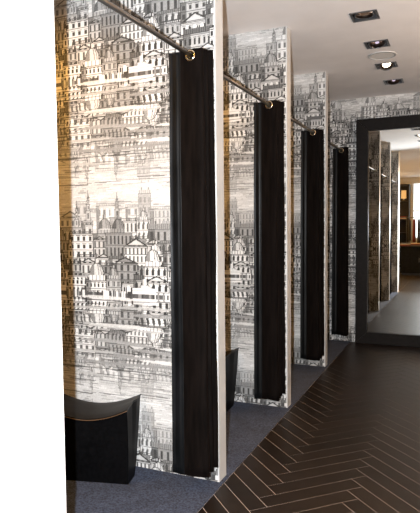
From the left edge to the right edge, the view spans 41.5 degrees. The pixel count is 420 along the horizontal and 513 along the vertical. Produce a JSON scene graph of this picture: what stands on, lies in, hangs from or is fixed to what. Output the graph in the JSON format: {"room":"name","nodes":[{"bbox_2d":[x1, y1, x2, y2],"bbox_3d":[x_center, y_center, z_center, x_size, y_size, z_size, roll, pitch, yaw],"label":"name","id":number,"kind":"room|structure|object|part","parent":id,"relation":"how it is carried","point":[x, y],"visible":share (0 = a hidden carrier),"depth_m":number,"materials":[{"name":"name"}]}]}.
{"room":"clothing store","nodes":[
{"label":"clothing store","id":0,"kind":"room"},
{"bbox_2d":[0,0,65,512],"bbox_3d":[-2.342,-0.139,2.403,4.000,2.754,0.251,1,4,24],"label":"wall","id":1,"kind":"structure","parent":0,"point":[32,439],"depth_m":1.59,"materials":[{"name":"white paint"}]},
{"bbox_2d":[97,0,192,57],"bbox_3d":[-0.276,-0.939,2.248,0.042,0.042,1.231,1,4,24],"label":"curtain rod","id":2,"kind":"object","parent":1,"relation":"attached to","point":[107,3],"visible":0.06,"depth_m":2.25,"materials":[{"name":"grey metal"}]},
{"bbox_2d":[169,48,217,477],"bbox_3d":[-0.081,0.039,2.784,0.204,2.129,0.150,1,4,24],"label":"curtain","id":3,"kind":"object","parent":2,"relation":"hanging from","point":[191,89],"visible":0.98,"depth_m":2.73,"materials":[{"name":"fabric"}]},
{"bbox_2d":[54,0,225,481],"bbox_3d":[-0.549,-0.198,3.141,1.324,2.754,0.094,1,4,24],"label":"wall","id":4,"kind":"structure","parent":0,"point":[112,74],"depth_m":3.05,"materials":[{"name":"white paper"}]},
{"bbox_3d":[-0.550,-0.200,3.141,1.314,2.750,0.091,1,4,24],"label":"panel","id":5,"kind":"part","parent":4,"relation":"part of","materials":[{"name":"white paint"}]},
{"bbox_2d":[223,74,270,106],"bbox_3d":[0.254,-1.011,3.437,0.042,0.042,1.187,1,4,24],"label":"curtain rod","id":6,"kind":"object","parent":4,"relation":"attached to","point":[225,77],"visible":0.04,"depth_m":3.33,"materials":[{"name":"grey metal"}]},
{"bbox_2d":[254,100,284,400],"bbox_3d":[0.425,-0.043,3.926,0.182,2.106,0.208,1,4,24],"label":"curtain","id":7,"kind":"object","parent":6,"relation":"hanging from","point":[269,200],"visible":0.99,"depth_m":3.85,"materials":[{"name":"fabric"}]},
{"bbox_2d":[66,340,349,512],"bbox_3d":[-0.020,1.108,4.347,1.340,0.005,5.048,1,4,24],"label":"floor","id":8,"kind":"structure","parent":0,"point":[247,424],"depth_m":2.91,"materials":[{"name":"grey carpet"}]},
{"bbox_2d":[63,393,140,484],"bbox_3d":[-0.641,0.974,3.009,0.497,0.424,0.208,0,3,10],"label":"stool","id":9,"kind":"object","parent":8,"relation":"on","point":[101,439],"visible":0.8,"depth_m":2.91,"materials":[{"name":"black leather"}]},
{"bbox_3d":[-0.642,0.808,3.004,0.497,0.092,0.201,0,3,10],"label":"seat","id":10,"kind":"part","parent":9,"relation":"part of","materials":[{"name":"leather"}]},
{"bbox_2d":[225,348,238,411],"bbox_3d":[-0.063,0.904,4.162,0.497,0.424,0.298,1,3,22],"label":"stool","id":11,"kind":"object","parent":8,"relation":"on","point":[231,357],"visible":0.12,"depth_m":4.07,"materials":[{"name":"black leather"}]},
{"bbox_3d":[-0.063,0.738,4.156,0.497,0.092,0.291,1,3,22],"label":"seat","id":12,"kind":"part","parent":11,"relation":"part of","materials":[{"name":"leather"}]},
{"bbox_2d":[223,26,290,407],"bbox_3d":[-0.028,-0.268,4.310,1.324,2.754,0.094,1,4,24],"label":"wall","id":13,"kind":"structure","parent":0,"point":[258,61],"depth_m":4.11,"materials":[{"name":"white paper"}]},
{"bbox_3d":[-0.029,-0.270,4.310,1.314,2.750,0.091,1,4,24],"label":"panel","id":14,"kind":"part","parent":13,"relation":"part of","materials":[{"name":"white paint"}]},
{"bbox_2d":[198,342,419,512],"bbox_3d":[-1.217,1.342,1.292,7.000,0.100,11.620,1,4,24],"label":"floor","id":15,"kind":"structure","parent":0,"point":[350,443],"depth_m":3.35,"materials":[{"name":"brown wood"}]},
{"bbox_2d":[291,71,327,366],"bbox_3d":[0.492,-0.338,5.479,1.324,2.754,0.094,1,4,24],"label":"wall","id":16,"kind":"structure","parent":0,"point":[309,92],"depth_m":5.24,"materials":[{"name":"white paper"}]},
{"bbox_2d":[291,118,313,133],"bbox_3d":[0.775,-1.081,4.606,0.042,0.042,1.187,1,4,24],"label":"curtain rod","id":17,"kind":"object","parent":16,"relation":"attached to","point":[292,119],"visible":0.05,"depth_m":4.55,"materials":[{"name":"grey metal"}]},
{"bbox_2d":[300,129,323,360],"bbox_3d":[0.947,-0.113,5.086,0.188,2.107,0.238,1,4,24],"label":"curtain","id":18,"kind":"object","parent":17,"relation":"hanging from","point":[312,145],"visible":0.98,"depth_m":5.00,"materials":[{"name":"fabric"}]},
{"bbox_3d":[0.492,-0.340,5.480,1.314,2.750,0.091,1,4,24],"label":"panel","id":19,"kind":"part","parent":16,"relation":"part of","materials":[{"name":"white paint"}]},
{"bbox_2d":[222,0,419,100],"bbox_3d":[-1.245,-1.548,1.130,7.000,0.180,11.620,1,4,24],"label":"ceiling","id":20,"kind":"structure","parent":0,"point":[324,36],"depth_m":4.11,"materials":[{"name":"paint"}]},
{"bbox_2d":[349,9,379,22],"bbox_3d":[1.044,-1.685,3.737,0.180,0.126,0.180,1,4,24],"label":"recessed light","id":21,"kind":"object","parent":20,"relation":"in","point":[373,14],"visible":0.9,"depth_m":3.77,"materials":[{"name":"grey metal"}]},
{"bbox_2d":[364,39,389,48],"bbox_3d":[1.305,-1.713,4.324,0.180,0.140,0.180,1,4,24],"label":"recessed light","id":22,"kind":"object","parent":20,"relation":"in","point":[376,44],"visible":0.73,"depth_m":4.36,"materials":[{"name":"grey metal"}]},
{"bbox_2d":[368,51,395,59],"bbox_3d":[1.436,-1.674,4.615,0.226,0.009,0.226,1,4,24],"label":"ceiling speaker","id":23,"kind":"object","parent":20,"relation":"attached to","point":[381,55],"visible":1,"depth_m":4.60,"materials":[{"name":"white plastic"}]},
{"bbox_2d":[370,53,394,58],"bbox_3d":[1.436,-1.675,4.615,0.196,0.006,0.196,1,4,24],"label":"grille","id":24,"kind":"object","parent":23,"relation":"attached to","point":[374,55],"depth_m":4.61,"materials":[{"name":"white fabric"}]},
{"bbox_2d":[375,61,397,70],"bbox_3d":[1.565,-1.740,4.907,0.180,0.156,0.180,1,4,24],"label":"recessed light","id":25,"kind":"object","parent":20,"relation":"in","point":[386,66],"visible":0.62,"depth_m":4.93,"materials":[{"name":"grey metal"}]},
{"bbox_2d":[383,78,403,84],"bbox_3d":[1.816,-1.782,5.472,0.180,0.140,0.180,1,4,24],"label":"recessed light","id":26,"kind":"object","parent":20,"relation":"in","point":[393,81],"visible":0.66,"depth_m":5.51,"materials":[{"name":"grey metal"}]},
{"bbox_2d":[327,92,419,341],"bbox_3d":[2.378,-0.387,6.022,4.560,2.754,0.120,1,4,24],"label":"wall","id":27,"kind":"structure","parent":0,"point":[343,115],"depth_m":6.28,"materials":[{"name":"grey paper"}]},
{"bbox_2d":[328,141,341,151],"bbox_3d":[1.289,-1.151,5.761,0.042,0.042,1.154,1,4,24],"label":"curtain rod","id":28,"kind":"object","parent":27,"relation":"attached to","point":[330,143],"visible":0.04,"depth_m":5.75,"materials":[{"name":"grey metal"}]},
{"bbox_2d":[331,147,348,335],"bbox_3d":[1.477,-0.171,6.252,0.179,2.128,0.158,1,4,24],"label":"curtain","id":29,"kind":"object","parent":28,"relation":"hanging from","point":[340,177],"visible":0.98,"depth_m":6.19,"materials":[{"name":"fabric"}]},
{"bbox_2d":[355,114,419,347],"bbox_3d":[2.435,-0.260,5.907,1.719,2.509,0.050,1,4,24],"label":"wall mirror","id":30,"kind":"object","parent":27,"relation":"attached to","point":[387,275],"visible":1,"depth_m":6.12,"materials":[{"name":"silver glass"}]}
]}

